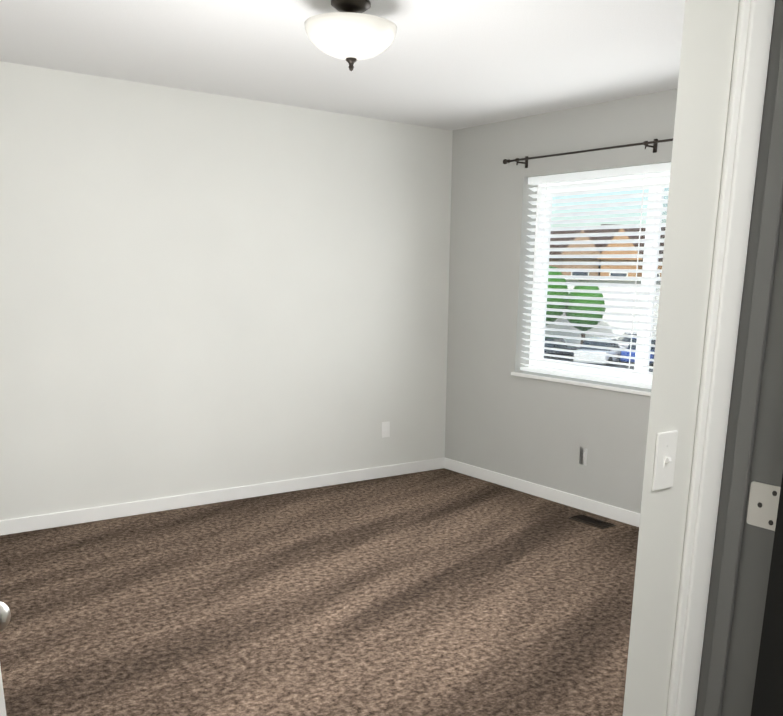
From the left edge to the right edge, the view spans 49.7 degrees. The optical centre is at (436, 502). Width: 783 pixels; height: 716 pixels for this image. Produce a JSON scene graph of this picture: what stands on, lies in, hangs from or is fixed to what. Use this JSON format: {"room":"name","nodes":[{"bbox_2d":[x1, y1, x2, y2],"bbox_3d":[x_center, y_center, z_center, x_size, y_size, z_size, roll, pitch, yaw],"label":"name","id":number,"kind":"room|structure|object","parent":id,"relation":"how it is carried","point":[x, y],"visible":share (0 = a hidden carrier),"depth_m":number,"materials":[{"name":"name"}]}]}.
{"room":"empty bedroom","nodes":[
{"label":"empty bedroom","id":0,"kind":"room"},
{"bbox_2d":[0,61,452,519],"bbox_3d":[-1.692,-1.145,5.004,4.800,2.440,0.130,-10,19,-37],"label":"wall","id":1,"kind":"structure","parent":0,"point":[201,291],"depth_m":5.12,"materials":[{"name":"paint"}]},
{"bbox_2d":[0,457,444,535],"bbox_3d":[-1.693,0.011,5.242,4.450,0.085,0.013,-10,19,-37],"label":"baseboard","id":2,"kind":"structure","parent":1,"relation":"attached to","point":[40,522],"depth_m":5.39,"materials":[{"name":"white"}]},
{"bbox_2d":[382,422,389,437],"bbox_3d":[-0.371,-0.530,6.154,0.070,0.115,0.008,-10,19,-37],"label":"electrical outlet","id":3,"kind":"object","parent":1,"relation":"attached to","point":[385,429],"visible":1,"depth_m":6.15,"materials":[{"name":"white plastic"}]},
{"bbox_2d":[0,468,638,715],"bbox_3d":[0.255,0.796,2.886,4.800,0.120,6.580,-10,19,-37],"label":"floor","id":4,"kind":"structure","parent":0,"point":[442,592],"depth_m":3.79,"materials":[{"name":"carpet"}]},
{"bbox_2d":[569,514,615,528],"bbox_3d":[0.959,0.117,5.206,0.124,0.011,0.280,-10,19,-37],"label":"floor air vent","id":5,"kind":"object","parent":4,"relation":"on","point":[591,521],"visible":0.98,"depth_m":5.19,"materials":[{"name":"brown metal"}]},
{"bbox_2d":[0,0,684,129],"bbox_3d":[0.309,-1.675,2.220,4.800,0.120,6.580,-10,19,-37],"label":"ceiling","id":6,"kind":"structure","parent":0,"point":[451,64],"depth_m":3.91,"materials":[{"name":"white paint"}]},
{"bbox_2d":[304,0,396,70],"bbox_3d":[-0.325,-1.770,3.208,0.351,0.238,0.351,-10,19,-37],"label":"ceiling light","id":7,"kind":"object","parent":6,"relation":"attached to","point":[350,32],"visible":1,"depth_m":3.12,"materials":[{"name":"white glass"}]},
{"bbox_2d":[445,89,677,512],"bbox_3d":[2.094,-0.771,3.930,0.200,2.440,6.300,-10,19,-37],"label":"wall","id":8,"kind":"structure","parent":0,"point":[500,418],"depth_m":5.65,"materials":[{"name":"paint"}]},
{"bbox_2d":[444,458,639,526],"bbox_3d":[1.258,0.121,5.077,0.013,0.085,3.897,-10,19,-37],"label":"baseboard","id":9,"kind":"structure","parent":8,"relation":"attached to","point":[592,506],"depth_m":5.69,"materials":[{"name":"white"}]},
{"bbox_2d":[511,372,650,395],"bbox_3d":[1.168,-0.683,5.104,0.148,0.022,1.960,-10,19,-37],"label":"window sill","id":10,"kind":"structure","parent":8,"relation":"attached to","point":[631,391],"depth_m":5.29,"materials":[{"name":"white"}]},
{"bbox_2d":[579,447,586,464],"bbox_3d":[0.944,-0.295,5.411,0.008,0.115,0.070,-10,19,-37],"label":"electrical outlet","id":11,"kind":"object","parent":8,"relation":"attached to","point":[583,455],"visible":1,"depth_m":5.41,"materials":[{"name":"white plastic"}]},
{"bbox_2d":[503,138,672,167],"bbox_3d":[1.115,-1.978,4.687,0.102,0.070,2.136,-10,19,-37],"label":"curtain rod","id":12,"kind":"object","parent":8,"relation":"attached to","point":[655,142],"visible":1,"depth_m":4.88,"materials":[{"name":"black metal"}]},
{"bbox_2d":[529,172,669,383],"bbox_3d":[1.265,-1.317,5.000,0.060,1.260,1.920,-10,19,-37],"label":"window","id":13,"kind":"structure","parent":8,"relation":"in","point":[617,373],"depth_m":5.29,"materials":[{"name":"white plastic"}]},
{"bbox_2d":[520,162,670,388],"bbox_3d":[1.183,-1.307,4.936,0.074,1.246,1.904,-10,19,-37],"label":"window blinds","id":14,"kind":"object","parent":13,"relation":"attached to","point":[644,170],"visible":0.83,"depth_m":5.16,"materials":[{"name":"white plastic"}]},
{"bbox_2d":[623,0,739,715],"bbox_3d":[1.440,-0.383,2.436,2.725,2.440,0.120,-10,19,-37],"label":"wall","id":15,"kind":"structure","parent":0,"point":[706,66],"depth_m":1.58,"materials":[{"name":"paint"}]},
{"bbox_2d":[652,430,677,490],"bbox_3d":[0.447,-0.080,1.634,0.062,0.115,0.017,-10,19,-37],"label":"switch plate","id":16,"kind":"object","parent":15,"relation":"attached to","point":[664,460],"visible":1,"depth_m":1.63,"materials":[{"name":"white plastic"}]},
{"bbox_3d":[1.375,0.023,0.928,0.120,2.440,2.270,-10,19,-37],"label":"wall","id":17,"kind":"structure","parent":0,"visible":0},
{"bbox_2d":[666,0,782,715],"bbox_3d":[0.621,-0.034,1.690,0.148,2.120,0.165,-10,19,-37],"label":"door frame","id":18,"kind":"structure","parent":17,"relation":"attached to","point":[741,564],"depth_m":1.66,"materials":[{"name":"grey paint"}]},
{"bbox_2d":[746,481,780,530],"bbox_3d":[0.654,0.010,1.669,0.012,0.097,0.085,-10,19,-37],"label":"hinge","id":19,"kind":"object","parent":18,"relation":"attached to","point":[763,505],"visible":0.73,"depth_m":1.68,"materials":[{"name":"silver metal"}]},
{"bbox_2d":[751,474,782,715],"bbox_3d":[0.905,0.109,1.311,0.035,2.030,0.810,-9,18,-35],"label":"door","id":20,"kind":"structure","parent":17,"relation":"in","point":[768,695],"depth_m":1.66,"materials":[{"name":"black paint"}]},
{"label":"outside","id":21,"kind":"structure","parent":0,"visible":0},
{"bbox_2d":[562,347,652,371],"bbox_3d":[12.889,-11.470,61.625,120.019,0.300,112.018,4,15,11],"label":"ground","id":22,"kind":"structure","parent":21,"point":[618,366],"depth_m":45.87,"materials":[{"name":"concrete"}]},
{"bbox_2d":[546,266,568,324],"bbox_3d":[6.718,-12.412,53.773,3.400,5.345,3.478,4,15,11],"label":"tree","id":23,"kind":"object","parent":22,"relation":"on","point":[556,300],"depth_m":52.45,"materials":[{"name":"green plant"}]},
{"bbox_2d":[544,337,576,361],"bbox_3d":[5.899,-8.062,45.012,1.920,1.462,4.301,10,18,30],"label":"car","id":24,"kind":"object","parent":22,"relation":"on","point":[561,353],"depth_m":44.29,"materials":[{"name":"grey paint"}]},
{"bbox_2d":[549,229,600,275],"bbox_3d":[11.204,-18.957,72.054,6.001,8.650,12.302,4,15,11],"label":"house","id":25,"kind":"structure","parent":22,"relation":"on","point":[575,253],"depth_m":66.13,"materials":[{"name":"paint"}]},
{"bbox_2d":[565,286,605,347],"bbox_3d":[9.449,-11.795,53.863,2.600,4.223,2.660,4,15,11],"label":"tree","id":26,"kind":"object","parent":22,"relation":"on","point":[572,314],"depth_m":52.90,"materials":[{"name":"green plant"}]},
{"bbox_2d":[573,337,625,366],"bbox_3d":[8.844,-8.108,45.420,1.920,1.462,4.301,8,17,25],"label":"car","id":27,"kind":"object","parent":22,"relation":"on","point":[606,351],"depth_m":44.10,"materials":[{"name":"white paint"}]},
{"bbox_2d":[545,278,660,346],"bbox_3d":[12.380,-13.194,58.371,60.810,4.700,5.301,4,15,11],"label":"carport","id":28,"kind":"object","parent":22,"relation":"on","point":[618,317],"depth_m":56.22,"materials":[{"name":"white"}]},
{"bbox_2d":[618,332,636,348],"bbox_3d":[12.024,-9.333,50.222,4.301,1.462,1.920,2,15,4],"label":"car","id":29,"kind":"object","parent":22,"relation":"on","point":[624,339],"depth_m":49.46,"materials":[{"name":"grey paint"}]},
{"bbox_2d":[597,224,665,276],"bbox_3d":[16.345,-18.373,69.830,6.001,8.900,12.302,4,15,11],"label":"house","id":30,"kind":"structure","parent":22,"relation":"on","point":[618,259],"depth_m":64.43,"materials":[{"name":"paint"}]},
{"bbox_2d":[620,338,655,365],"bbox_3d":[11.598,-8.301,46.360,1.920,1.462,4.301,9,17,28],"label":"car","id":31,"kind":"object","parent":22,"relation":"on","point":[624,353],"depth_m":44.91,"materials":[{"name":"blue paint"}]},
{"bbox_3d":[-0.896,0.083,0.518,0.065,2.440,0.140,-10,19,-37],"label":"wall","id":32,"kind":"structure","parent":0,"visible":0},
{"bbox_2d":[0,602,10,715],"bbox_3d":[-0.852,0.137,1.065,0.179,2.030,0.829,3,15,7],"label":"door","id":33,"kind":"structure","parent":32,"relation":"in","point":[5,615],"depth_m":1.43,"materials":[{"name":"white paint"}]}
]}

